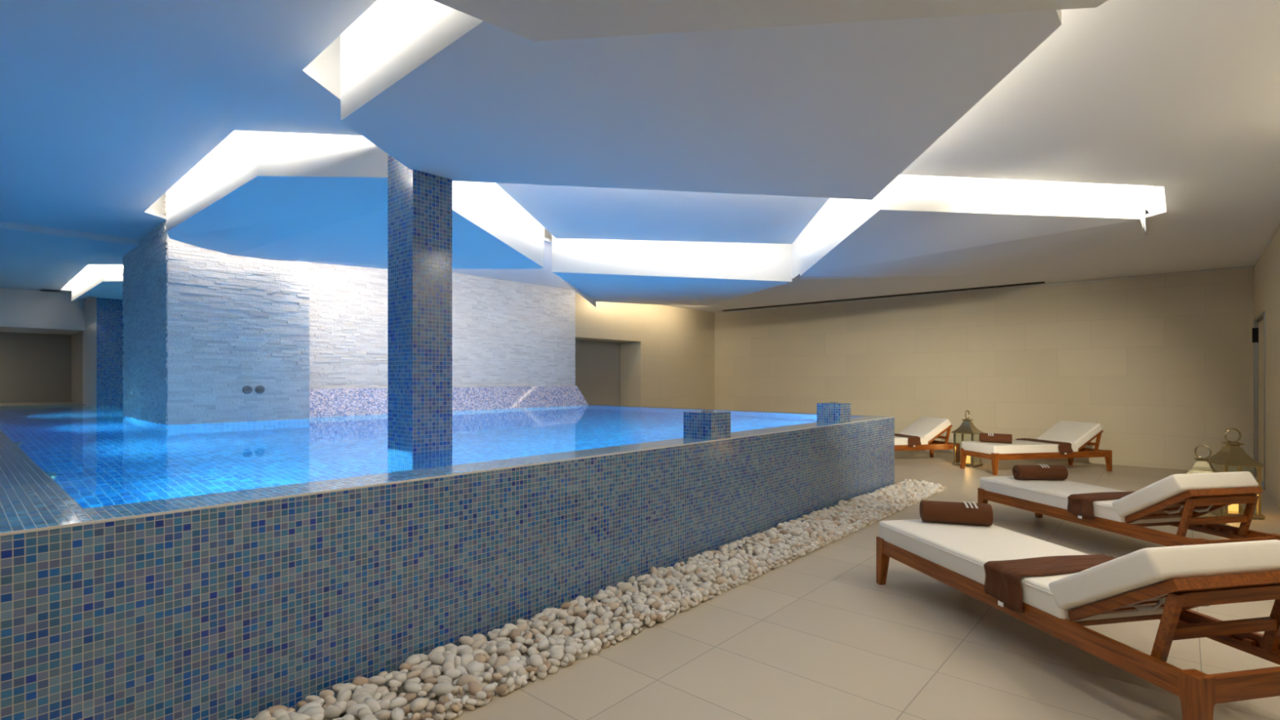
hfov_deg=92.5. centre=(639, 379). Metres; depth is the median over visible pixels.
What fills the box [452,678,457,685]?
pebble
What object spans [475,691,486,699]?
pebble
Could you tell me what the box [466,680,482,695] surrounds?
pebble
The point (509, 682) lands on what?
pebble
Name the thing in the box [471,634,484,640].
pebble
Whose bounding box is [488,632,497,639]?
pebble
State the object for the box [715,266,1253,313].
trim
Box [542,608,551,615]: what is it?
pebble
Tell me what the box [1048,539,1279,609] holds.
backrest cushion
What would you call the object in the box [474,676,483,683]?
pebble
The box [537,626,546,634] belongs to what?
pebble
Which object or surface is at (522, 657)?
pebble
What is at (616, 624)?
pebble
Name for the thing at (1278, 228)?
trim
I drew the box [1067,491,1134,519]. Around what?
towel
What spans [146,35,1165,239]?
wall
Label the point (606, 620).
pebble
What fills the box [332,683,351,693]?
pebble
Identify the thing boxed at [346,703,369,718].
pebble
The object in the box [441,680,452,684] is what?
pebble
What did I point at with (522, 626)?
pebble
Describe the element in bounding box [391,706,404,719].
pebble
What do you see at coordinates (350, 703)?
pebble
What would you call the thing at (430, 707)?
pebble
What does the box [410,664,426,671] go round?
pebble
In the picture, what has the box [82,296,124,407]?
wall pier
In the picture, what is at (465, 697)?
pebble
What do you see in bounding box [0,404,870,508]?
pool water
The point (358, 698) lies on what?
pebble
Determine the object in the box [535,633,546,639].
pebble
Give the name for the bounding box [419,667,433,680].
pebble
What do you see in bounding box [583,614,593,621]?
pebble
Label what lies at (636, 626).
pebble
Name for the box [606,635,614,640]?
pebble
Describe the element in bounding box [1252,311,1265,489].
door
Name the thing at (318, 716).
pebble
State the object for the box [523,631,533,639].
pebble
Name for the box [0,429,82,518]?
ledge
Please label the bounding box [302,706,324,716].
pebble
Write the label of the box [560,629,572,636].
pebble
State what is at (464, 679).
pebble
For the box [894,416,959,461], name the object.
sun lounger
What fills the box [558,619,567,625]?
pebble
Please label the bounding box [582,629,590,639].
pebble
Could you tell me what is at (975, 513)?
rolled towel
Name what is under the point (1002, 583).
towel
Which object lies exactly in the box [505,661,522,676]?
pebble
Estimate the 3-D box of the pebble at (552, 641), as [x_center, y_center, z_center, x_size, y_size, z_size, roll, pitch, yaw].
[-0.429,1.286,2.998,0.050,0.046,0.056,0,0,27]
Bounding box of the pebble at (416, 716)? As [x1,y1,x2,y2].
[409,712,421,719]
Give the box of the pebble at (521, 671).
[515,666,526,676]
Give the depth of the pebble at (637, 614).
3.35 m
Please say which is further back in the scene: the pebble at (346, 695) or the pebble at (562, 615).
the pebble at (562, 615)
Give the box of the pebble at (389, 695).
[380,691,396,700]
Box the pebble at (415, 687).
[404,682,422,693]
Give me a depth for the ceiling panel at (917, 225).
5.54 m
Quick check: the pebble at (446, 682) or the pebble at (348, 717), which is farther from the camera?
the pebble at (446, 682)
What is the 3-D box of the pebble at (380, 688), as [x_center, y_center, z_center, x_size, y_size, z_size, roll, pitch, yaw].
[-1.068,1.285,2.524,0.042,0.040,0.067,0,0,27]
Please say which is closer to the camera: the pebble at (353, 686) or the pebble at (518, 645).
the pebble at (353, 686)
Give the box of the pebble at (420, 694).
[416,690,426,697]
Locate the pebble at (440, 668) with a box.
[437,665,442,672]
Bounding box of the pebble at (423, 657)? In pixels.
[418,653,428,662]
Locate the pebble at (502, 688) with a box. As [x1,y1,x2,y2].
[496,683,507,693]
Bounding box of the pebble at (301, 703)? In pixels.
[297,700,307,707]
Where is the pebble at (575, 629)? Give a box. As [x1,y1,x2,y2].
[573,626,582,633]
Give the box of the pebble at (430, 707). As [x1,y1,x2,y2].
[425,700,435,712]
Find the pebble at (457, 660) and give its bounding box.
[453,655,461,668]
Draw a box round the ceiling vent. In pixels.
[721,281,1044,311]
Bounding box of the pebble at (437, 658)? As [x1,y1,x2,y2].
[429,652,444,666]
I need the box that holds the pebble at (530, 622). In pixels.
[526,620,532,627]
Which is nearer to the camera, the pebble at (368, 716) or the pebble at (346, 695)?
the pebble at (368, 716)
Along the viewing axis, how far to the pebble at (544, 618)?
3.24 m
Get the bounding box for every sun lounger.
[875,519,1279,719]
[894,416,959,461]
[960,420,1111,475]
[977,471,1279,546]
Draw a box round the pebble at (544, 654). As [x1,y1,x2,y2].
[538,651,549,658]
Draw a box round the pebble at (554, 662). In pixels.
[548,658,559,666]
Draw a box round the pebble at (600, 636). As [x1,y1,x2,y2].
[596,633,604,640]
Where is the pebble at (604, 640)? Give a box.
[601,637,608,644]
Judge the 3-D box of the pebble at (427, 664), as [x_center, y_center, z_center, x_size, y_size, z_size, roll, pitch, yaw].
[-0.966,1.281,2.738,0.064,0.038,0.040,0,0,-34]
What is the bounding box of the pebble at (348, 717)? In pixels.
[340,715,355,719]
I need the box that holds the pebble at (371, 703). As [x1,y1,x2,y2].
[361,697,381,711]
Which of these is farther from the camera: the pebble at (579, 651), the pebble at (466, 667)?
the pebble at (579, 651)
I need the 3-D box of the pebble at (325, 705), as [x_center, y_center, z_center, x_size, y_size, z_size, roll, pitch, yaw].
[-1.214,1.287,2.382,0.039,0.039,0.054,0,0,-32]
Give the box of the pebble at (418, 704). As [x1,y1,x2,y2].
[409,697,427,712]
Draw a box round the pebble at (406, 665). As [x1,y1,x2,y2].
[399,662,412,671]
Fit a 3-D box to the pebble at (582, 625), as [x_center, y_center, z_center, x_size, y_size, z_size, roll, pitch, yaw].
[-0.308,1.292,3.197,0.090,0.047,0.054,0,0,-38]
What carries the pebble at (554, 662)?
on the pebble bed
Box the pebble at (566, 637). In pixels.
[564,635,570,642]
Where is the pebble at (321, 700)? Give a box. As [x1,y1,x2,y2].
[314,697,324,706]
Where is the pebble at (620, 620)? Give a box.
[613,617,622,622]
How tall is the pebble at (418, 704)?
0.047 m
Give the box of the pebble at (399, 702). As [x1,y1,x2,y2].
[389,697,407,709]
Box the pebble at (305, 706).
[297,701,321,713]
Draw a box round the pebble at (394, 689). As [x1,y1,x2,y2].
[389,686,398,692]
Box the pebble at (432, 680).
[423,677,437,684]
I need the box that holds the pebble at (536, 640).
[533,637,542,643]
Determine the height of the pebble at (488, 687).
0.042 m
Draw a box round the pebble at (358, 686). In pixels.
[353,684,362,692]
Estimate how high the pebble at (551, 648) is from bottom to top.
0.046 m
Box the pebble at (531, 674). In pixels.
[528,671,534,677]
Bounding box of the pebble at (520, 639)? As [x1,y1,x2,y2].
[514,635,525,644]
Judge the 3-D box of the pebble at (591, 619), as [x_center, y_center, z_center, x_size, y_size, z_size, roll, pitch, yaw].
[-0.254,1.291,3.267,0.082,0.047,0.047,0,0,-3]
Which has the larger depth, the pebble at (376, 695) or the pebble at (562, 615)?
the pebble at (562, 615)
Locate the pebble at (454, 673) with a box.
[444,668,461,679]
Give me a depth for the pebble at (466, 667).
2.73 m
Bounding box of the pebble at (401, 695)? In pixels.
[397,692,406,697]
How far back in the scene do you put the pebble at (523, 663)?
2.79 m
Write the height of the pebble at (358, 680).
0.050 m
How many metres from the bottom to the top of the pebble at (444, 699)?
0.044 m
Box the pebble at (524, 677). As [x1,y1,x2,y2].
[520,674,528,681]
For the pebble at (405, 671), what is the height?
0.023 m
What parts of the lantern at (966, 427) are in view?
post, ring handle, post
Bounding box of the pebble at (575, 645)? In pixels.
[564,641,582,650]
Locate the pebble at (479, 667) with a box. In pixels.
[467,662,485,674]
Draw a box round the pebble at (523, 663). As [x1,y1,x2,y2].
[517,659,527,666]
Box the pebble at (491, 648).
[484,643,497,655]
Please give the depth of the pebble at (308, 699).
2.41 m
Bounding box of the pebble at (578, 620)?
[573,617,583,625]
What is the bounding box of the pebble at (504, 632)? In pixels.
[497,627,509,637]
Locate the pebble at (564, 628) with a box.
[561,626,569,631]
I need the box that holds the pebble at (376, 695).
[372,691,382,700]
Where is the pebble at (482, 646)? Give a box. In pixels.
[479,643,486,650]
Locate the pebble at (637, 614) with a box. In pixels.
[631,611,640,618]
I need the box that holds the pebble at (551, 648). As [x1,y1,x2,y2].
[546,644,564,652]
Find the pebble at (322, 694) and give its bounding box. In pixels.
[319,688,334,698]
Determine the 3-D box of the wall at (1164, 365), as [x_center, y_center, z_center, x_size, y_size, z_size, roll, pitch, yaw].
[5.272,-0.350,11.725,9.460,3.400,0.151,0,0,42]
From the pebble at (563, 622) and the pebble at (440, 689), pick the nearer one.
the pebble at (440, 689)
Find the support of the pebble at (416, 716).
on the pebble bed
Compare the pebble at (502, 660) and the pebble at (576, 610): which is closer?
the pebble at (502, 660)
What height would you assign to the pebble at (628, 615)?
0.044 m
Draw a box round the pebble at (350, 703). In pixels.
[345,700,357,712]
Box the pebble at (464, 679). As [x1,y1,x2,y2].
[456,674,475,686]
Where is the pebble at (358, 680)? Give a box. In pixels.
[352,675,368,686]
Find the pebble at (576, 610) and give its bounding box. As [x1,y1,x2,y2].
[572,606,582,616]
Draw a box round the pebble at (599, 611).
[595,606,606,617]
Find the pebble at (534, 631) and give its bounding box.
[529,627,542,638]
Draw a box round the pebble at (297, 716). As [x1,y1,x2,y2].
[289,713,310,719]
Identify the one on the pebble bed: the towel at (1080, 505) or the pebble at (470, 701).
the pebble at (470, 701)
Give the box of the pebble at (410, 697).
[403,692,416,702]
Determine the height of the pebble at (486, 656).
0.056 m
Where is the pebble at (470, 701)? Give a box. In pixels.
[465,697,476,705]
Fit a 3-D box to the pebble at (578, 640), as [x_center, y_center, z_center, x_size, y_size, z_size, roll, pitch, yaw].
[-0.310,1.309,3.066,0.042,0.027,0.027,0,0,-25]
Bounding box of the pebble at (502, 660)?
[493,655,507,671]
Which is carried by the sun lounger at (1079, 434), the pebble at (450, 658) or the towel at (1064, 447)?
the towel at (1064, 447)
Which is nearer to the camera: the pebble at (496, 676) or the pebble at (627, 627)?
the pebble at (496, 676)
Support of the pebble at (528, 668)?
on the pebble bed
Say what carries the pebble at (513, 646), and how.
on the pebble bed
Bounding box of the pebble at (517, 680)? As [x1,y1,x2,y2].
[513,675,522,685]
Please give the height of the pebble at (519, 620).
0.050 m
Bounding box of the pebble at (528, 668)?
[524,665,532,672]
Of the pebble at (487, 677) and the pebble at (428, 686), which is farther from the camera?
the pebble at (487, 677)
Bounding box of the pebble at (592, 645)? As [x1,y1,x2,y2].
[585,640,595,650]
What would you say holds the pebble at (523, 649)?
on the pebble bed
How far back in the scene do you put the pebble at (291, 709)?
2.35 m
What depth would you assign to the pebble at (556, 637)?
3.05 m
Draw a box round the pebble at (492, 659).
[488,655,497,669]
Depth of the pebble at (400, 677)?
2.59 m
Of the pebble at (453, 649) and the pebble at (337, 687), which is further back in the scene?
the pebble at (453, 649)
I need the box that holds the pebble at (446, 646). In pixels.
[444,643,453,651]
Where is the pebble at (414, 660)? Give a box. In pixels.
[404,653,420,666]
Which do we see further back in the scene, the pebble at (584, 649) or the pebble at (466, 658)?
the pebble at (584, 649)
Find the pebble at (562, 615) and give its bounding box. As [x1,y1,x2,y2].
[558,610,568,619]
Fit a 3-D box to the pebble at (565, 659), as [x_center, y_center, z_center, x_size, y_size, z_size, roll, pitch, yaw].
[-0.351,1.322,2.887,0.026,0.028,0.046,0,0,-28]
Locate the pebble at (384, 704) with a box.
[378,699,390,710]
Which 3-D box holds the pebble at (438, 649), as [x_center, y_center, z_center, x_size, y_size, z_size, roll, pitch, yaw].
[-0.940,1.266,2.829,0.058,0.052,0.078,0,0,31]
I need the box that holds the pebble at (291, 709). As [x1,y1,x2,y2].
[288,707,295,713]
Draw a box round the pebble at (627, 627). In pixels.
[622,622,633,632]
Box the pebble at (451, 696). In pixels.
[445,692,453,701]
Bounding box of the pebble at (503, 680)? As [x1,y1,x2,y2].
[500,677,506,683]
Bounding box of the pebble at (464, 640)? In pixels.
[458,635,475,646]
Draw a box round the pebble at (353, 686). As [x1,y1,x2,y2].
[345,683,356,692]
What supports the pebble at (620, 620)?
on the pebble bed
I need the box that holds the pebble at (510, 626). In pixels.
[502,622,518,639]
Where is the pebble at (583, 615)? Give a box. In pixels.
[577,611,586,620]
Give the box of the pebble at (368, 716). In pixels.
[360,713,376,719]
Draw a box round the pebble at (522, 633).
[520,631,524,636]
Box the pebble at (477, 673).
[471,671,479,677]
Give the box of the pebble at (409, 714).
[407,712,412,719]
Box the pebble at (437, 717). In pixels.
[434,713,442,719]
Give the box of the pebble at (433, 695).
[429,692,436,698]
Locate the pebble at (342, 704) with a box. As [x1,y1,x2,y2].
[333,700,346,714]
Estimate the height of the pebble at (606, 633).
0.027 m
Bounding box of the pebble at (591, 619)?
[589,616,599,622]
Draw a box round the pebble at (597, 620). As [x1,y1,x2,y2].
[593,617,604,625]
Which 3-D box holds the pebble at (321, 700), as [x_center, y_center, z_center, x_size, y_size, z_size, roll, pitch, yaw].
[-1.267,1.277,2.404,0.053,0.054,0.043,0,0,5]
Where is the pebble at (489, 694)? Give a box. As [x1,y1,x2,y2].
[485,691,492,698]
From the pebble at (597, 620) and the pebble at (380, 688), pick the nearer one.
the pebble at (380, 688)
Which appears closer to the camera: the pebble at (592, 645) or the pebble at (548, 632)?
the pebble at (592, 645)
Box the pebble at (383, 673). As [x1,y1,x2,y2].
[377,671,387,676]
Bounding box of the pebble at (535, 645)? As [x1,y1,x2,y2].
[531,643,537,649]
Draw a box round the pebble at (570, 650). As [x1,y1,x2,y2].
[564,646,576,655]
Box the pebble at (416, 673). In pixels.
[405,668,422,679]
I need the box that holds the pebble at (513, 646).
[508,643,516,651]
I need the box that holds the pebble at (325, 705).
[322,703,331,708]
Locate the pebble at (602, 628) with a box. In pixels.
[592,624,606,634]
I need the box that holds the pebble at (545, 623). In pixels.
[542,621,547,626]
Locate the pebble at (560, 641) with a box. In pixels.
[555,638,565,645]
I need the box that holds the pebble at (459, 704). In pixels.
[455,702,462,710]
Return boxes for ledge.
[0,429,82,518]
[309,386,588,417]
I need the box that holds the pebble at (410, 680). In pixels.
[404,678,419,684]
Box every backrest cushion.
[899,416,951,441]
[1036,420,1102,448]
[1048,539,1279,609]
[1111,471,1258,516]
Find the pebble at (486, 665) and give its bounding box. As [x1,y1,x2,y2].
[483,662,490,671]
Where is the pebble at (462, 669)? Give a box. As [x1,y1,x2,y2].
[455,665,466,675]
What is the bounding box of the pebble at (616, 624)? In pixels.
[610,620,620,630]
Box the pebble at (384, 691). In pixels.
[380,688,389,698]
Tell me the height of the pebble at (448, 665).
0.050 m
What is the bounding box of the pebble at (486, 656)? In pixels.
[483,653,489,662]
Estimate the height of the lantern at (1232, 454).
0.866 m
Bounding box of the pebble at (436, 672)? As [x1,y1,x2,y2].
[432,668,440,677]
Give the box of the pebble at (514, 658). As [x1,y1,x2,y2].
[507,655,519,662]
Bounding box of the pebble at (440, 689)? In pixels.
[431,682,453,696]
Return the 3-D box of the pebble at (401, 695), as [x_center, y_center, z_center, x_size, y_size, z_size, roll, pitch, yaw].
[-0.969,1.297,2.498,0.041,0.038,0.054,0,0,-42]
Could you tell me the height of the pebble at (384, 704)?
0.040 m
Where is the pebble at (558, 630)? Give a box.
[555,626,562,635]
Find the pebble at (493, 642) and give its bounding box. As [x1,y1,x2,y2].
[485,640,497,645]
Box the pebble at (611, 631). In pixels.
[606,628,613,635]
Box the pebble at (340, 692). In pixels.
[336,688,346,698]
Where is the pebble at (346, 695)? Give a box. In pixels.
[336,688,351,702]
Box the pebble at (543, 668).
[538,664,547,672]
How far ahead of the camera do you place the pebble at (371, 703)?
2.39 m
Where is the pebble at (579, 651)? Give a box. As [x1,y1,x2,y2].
[576,648,582,654]
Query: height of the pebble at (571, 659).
0.034 m
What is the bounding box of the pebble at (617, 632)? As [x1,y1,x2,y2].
[612,628,622,637]
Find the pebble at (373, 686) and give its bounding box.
[364,683,377,694]
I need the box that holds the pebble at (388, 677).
[383,672,392,683]
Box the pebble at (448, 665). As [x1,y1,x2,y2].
[441,661,454,673]
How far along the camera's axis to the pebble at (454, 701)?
2.48 m
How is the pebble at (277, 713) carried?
on the pebble bed
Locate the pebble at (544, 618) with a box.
[539,615,547,621]
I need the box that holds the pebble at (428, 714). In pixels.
[420,711,431,719]
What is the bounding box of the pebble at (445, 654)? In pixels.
[442,650,451,657]
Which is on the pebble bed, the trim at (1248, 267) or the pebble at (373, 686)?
the pebble at (373, 686)
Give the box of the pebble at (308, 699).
[305,694,319,702]
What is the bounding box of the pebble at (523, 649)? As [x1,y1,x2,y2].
[519,645,527,653]
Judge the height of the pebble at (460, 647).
0.052 m
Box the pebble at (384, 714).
[373,709,391,719]
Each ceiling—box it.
[0,0,1279,312]
[0,221,138,293]
[0,327,81,334]
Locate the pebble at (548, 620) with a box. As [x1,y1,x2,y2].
[546,618,553,624]
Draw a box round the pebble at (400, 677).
[393,672,406,684]
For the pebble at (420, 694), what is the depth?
2.52 m
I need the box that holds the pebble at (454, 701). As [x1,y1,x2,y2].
[450,697,461,704]
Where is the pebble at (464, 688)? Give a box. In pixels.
[462,681,481,692]
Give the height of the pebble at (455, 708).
0.035 m
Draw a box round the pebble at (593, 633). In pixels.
[590,628,601,638]
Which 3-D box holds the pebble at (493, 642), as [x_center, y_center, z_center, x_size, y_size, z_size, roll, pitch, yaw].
[-0.715,1.277,2.931,0.052,0.045,0.067,0,0,18]
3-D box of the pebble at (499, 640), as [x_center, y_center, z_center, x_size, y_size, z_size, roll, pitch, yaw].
[-0.684,1.275,2.982,0.073,0.037,0.042,0,0,-31]
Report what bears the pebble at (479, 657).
on the pebble bed
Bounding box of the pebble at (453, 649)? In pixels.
[447,644,457,654]
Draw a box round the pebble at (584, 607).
[577,604,586,612]
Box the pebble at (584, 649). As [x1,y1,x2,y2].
[581,644,589,653]
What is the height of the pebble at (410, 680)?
0.040 m
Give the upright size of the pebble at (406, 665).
0.047 m
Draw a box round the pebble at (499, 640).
[493,636,506,644]
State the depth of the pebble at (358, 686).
2.50 m
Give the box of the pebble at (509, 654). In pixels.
[504,651,520,657]
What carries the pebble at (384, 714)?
on the pebble bed
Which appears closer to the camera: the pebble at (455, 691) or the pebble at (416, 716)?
the pebble at (416, 716)
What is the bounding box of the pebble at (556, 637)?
[551,634,559,639]
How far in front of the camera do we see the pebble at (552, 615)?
3.26 m
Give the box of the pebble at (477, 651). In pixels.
[471,649,488,654]
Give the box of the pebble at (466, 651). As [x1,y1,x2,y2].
[460,647,473,657]
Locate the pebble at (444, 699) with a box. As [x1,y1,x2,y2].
[437,694,448,705]
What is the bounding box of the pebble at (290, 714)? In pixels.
[288,711,297,717]
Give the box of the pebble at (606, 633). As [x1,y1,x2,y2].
[604,631,611,636]
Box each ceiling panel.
[71,264,123,301]
[166,130,543,269]
[340,0,1061,199]
[432,0,1108,41]
[551,235,799,306]
[800,174,1154,279]
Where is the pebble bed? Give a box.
[227,478,946,719]
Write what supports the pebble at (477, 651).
on the pebble bed
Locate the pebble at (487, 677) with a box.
[480,671,492,682]
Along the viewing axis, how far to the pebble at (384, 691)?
2.50 m
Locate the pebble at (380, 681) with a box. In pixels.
[368,675,386,686]
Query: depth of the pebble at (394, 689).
2.53 m
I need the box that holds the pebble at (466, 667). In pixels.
[464,660,478,672]
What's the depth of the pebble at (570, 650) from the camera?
2.92 m
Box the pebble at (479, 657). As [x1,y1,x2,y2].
[473,653,485,663]
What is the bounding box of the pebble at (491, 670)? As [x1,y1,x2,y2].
[487,667,493,675]
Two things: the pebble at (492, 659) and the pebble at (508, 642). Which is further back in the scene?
the pebble at (508, 642)
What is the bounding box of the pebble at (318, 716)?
[309,713,324,719]
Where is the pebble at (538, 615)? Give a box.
[533,612,543,619]
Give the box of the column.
[387,154,452,452]
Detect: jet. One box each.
[242,385,252,394]
[254,385,265,393]
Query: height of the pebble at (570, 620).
0.038 m
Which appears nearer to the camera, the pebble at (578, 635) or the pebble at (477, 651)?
the pebble at (477, 651)
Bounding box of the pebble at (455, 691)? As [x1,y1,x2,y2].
[451,685,459,695]
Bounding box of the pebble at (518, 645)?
[515,642,523,651]
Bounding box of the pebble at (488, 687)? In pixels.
[482,683,495,692]
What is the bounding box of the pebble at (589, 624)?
[585,619,593,629]
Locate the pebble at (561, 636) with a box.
[558,634,564,639]
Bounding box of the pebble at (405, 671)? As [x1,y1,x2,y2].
[399,669,408,673]
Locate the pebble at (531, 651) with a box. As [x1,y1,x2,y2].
[527,646,537,656]
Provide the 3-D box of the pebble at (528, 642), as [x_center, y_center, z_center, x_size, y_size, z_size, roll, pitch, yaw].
[-0.544,1.287,3.001,0.050,0.031,0.033,0,0,-37]
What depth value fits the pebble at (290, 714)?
2.31 m
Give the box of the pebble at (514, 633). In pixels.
[510,628,519,639]
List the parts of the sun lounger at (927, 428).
mattress, rail, leg, backrest frame, rail, leg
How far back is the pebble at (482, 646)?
2.90 m
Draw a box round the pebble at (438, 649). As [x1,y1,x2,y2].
[429,645,444,654]
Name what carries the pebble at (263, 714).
on the pebble bed
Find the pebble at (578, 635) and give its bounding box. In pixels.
[572,631,583,639]
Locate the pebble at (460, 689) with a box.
[457,686,462,695]
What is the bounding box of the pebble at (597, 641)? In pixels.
[591,637,602,646]
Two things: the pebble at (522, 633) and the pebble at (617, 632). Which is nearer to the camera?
the pebble at (522, 633)
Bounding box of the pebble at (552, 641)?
[547,636,557,645]
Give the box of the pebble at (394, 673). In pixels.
[391,671,400,679]
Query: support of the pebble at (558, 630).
on the pebble bed
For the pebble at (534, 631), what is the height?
0.048 m
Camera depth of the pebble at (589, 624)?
3.19 m
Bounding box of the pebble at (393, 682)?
[388,679,402,688]
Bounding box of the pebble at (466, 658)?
[460,653,474,666]
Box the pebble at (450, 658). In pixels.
[443,653,456,665]
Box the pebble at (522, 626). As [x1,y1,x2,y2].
[515,622,528,631]
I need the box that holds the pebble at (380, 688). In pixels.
[374,685,387,693]
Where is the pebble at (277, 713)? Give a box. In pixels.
[271,708,288,719]
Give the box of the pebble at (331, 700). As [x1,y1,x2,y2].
[324,695,336,705]
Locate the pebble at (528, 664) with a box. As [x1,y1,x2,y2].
[525,654,541,666]
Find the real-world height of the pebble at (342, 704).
0.046 m
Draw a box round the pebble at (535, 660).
[528,654,543,667]
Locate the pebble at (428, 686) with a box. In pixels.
[422,682,433,693]
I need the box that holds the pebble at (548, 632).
[543,627,551,637]
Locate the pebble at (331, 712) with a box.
[323,705,342,719]
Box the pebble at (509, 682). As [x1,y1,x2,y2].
[505,677,514,687]
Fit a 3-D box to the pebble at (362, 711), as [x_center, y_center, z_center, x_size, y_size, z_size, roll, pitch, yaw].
[-1.054,1.283,2.347,0.054,0.045,0.041,0,0,-11]
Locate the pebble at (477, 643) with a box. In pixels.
[471,638,486,648]
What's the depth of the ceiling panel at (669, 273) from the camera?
7.59 m
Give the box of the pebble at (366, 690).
[351,687,373,698]
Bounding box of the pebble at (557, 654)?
[549,648,564,660]
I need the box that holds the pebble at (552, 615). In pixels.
[547,612,555,620]
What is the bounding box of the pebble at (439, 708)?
[435,703,445,713]
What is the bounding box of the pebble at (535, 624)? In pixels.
[531,619,543,629]
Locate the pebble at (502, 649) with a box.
[495,644,511,655]
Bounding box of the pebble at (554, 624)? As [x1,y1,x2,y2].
[549,621,564,631]
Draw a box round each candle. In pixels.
[965,455,970,462]
[1227,503,1238,511]
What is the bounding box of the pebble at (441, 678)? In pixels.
[435,675,452,684]
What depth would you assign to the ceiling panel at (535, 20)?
2.18 m
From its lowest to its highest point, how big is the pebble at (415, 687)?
0.040 m
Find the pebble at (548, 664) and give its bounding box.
[544,660,551,670]
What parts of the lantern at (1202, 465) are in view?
ring handle, post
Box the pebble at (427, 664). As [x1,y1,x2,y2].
[419,660,431,667]
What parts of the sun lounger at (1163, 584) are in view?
leg, mattress, rail, backrest frame, leg, rail, rail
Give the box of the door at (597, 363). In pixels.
[574,339,620,405]
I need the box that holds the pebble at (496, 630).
[491,628,501,633]
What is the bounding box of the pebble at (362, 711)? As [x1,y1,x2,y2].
[357,706,372,719]
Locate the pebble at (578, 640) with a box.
[573,638,582,642]
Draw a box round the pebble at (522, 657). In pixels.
[519,655,526,662]
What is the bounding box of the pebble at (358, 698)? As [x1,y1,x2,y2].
[351,692,372,703]
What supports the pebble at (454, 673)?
on the pebble bed
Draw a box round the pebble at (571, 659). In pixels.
[564,653,575,662]
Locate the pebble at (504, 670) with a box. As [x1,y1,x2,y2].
[496,665,509,677]
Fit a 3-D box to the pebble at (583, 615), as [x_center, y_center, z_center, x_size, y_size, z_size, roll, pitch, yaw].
[-0.310,1.284,3.324,0.053,0.058,0.074,0,0,-5]
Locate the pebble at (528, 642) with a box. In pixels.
[524,639,533,644]
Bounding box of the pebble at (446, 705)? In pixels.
[443,701,451,711]
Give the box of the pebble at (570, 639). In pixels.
[565,636,574,644]
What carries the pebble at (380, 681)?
on the pebble bed
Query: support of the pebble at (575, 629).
on the pebble bed
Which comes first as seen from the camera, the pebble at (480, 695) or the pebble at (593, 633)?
the pebble at (480, 695)
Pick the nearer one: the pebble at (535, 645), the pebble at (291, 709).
the pebble at (291, 709)
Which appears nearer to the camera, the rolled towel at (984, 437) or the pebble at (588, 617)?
the pebble at (588, 617)
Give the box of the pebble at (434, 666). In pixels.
[427,664,438,669]
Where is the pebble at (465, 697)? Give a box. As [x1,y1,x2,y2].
[460,694,469,705]
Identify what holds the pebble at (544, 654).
on the pebble bed
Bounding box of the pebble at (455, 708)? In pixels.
[449,703,459,711]
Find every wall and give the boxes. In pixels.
[0,287,84,476]
[0,415,894,719]
[122,191,310,425]
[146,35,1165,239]
[309,262,575,388]
[574,293,714,409]
[714,265,1253,475]
[1253,228,1279,508]
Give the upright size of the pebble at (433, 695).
0.029 m
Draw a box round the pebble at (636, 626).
[631,622,639,629]
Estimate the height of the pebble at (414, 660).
0.051 m
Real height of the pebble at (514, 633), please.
0.049 m
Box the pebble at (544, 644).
[537,638,550,650]
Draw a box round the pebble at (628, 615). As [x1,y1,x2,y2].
[623,613,634,619]
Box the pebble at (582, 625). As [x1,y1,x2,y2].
[573,621,586,631]
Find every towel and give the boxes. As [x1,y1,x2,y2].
[894,433,921,446]
[919,500,993,525]
[979,432,1012,444]
[983,554,1116,613]
[1012,463,1067,479]
[1015,438,1073,453]
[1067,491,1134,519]
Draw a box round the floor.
[382,450,1279,719]
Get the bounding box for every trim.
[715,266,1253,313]
[1253,224,1279,267]
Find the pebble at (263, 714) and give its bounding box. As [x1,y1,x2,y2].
[254,709,271,719]
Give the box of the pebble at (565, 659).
[562,656,568,662]
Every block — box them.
[683,410,730,440]
[817,402,850,423]
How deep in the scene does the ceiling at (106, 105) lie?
3.85 m
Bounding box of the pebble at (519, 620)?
[515,618,526,624]
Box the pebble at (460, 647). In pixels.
[456,644,470,655]
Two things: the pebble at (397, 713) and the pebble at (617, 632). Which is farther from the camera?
the pebble at (617, 632)
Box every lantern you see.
[951,409,982,466]
[1186,444,1226,524]
[1208,427,1266,519]
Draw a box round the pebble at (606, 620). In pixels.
[602,617,608,624]
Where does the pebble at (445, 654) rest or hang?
on the pebble bed
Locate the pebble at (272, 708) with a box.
[266,705,288,715]
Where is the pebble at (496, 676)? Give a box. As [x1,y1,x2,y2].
[492,672,502,680]
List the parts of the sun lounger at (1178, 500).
leg, leg, mattress, rail, backrest frame, leg, rail, rail, leg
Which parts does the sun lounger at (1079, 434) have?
leg, rail, leg, mattress, rail, leg, backrest frame, rail, leg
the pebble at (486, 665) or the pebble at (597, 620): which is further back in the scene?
the pebble at (597, 620)
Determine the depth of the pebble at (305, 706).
2.36 m
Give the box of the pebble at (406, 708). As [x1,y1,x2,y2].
[400,705,411,715]
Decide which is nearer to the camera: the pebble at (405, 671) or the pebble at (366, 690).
the pebble at (366, 690)
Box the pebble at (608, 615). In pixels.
[600,611,613,620]
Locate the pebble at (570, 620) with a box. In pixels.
[564,615,575,624]
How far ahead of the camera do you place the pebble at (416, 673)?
2.62 m
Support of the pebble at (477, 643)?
on the pebble bed
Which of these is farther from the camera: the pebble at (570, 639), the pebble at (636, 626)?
the pebble at (636, 626)
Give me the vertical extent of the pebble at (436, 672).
0.054 m
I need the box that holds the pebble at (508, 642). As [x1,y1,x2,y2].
[501,640,511,644]
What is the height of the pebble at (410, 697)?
0.038 m

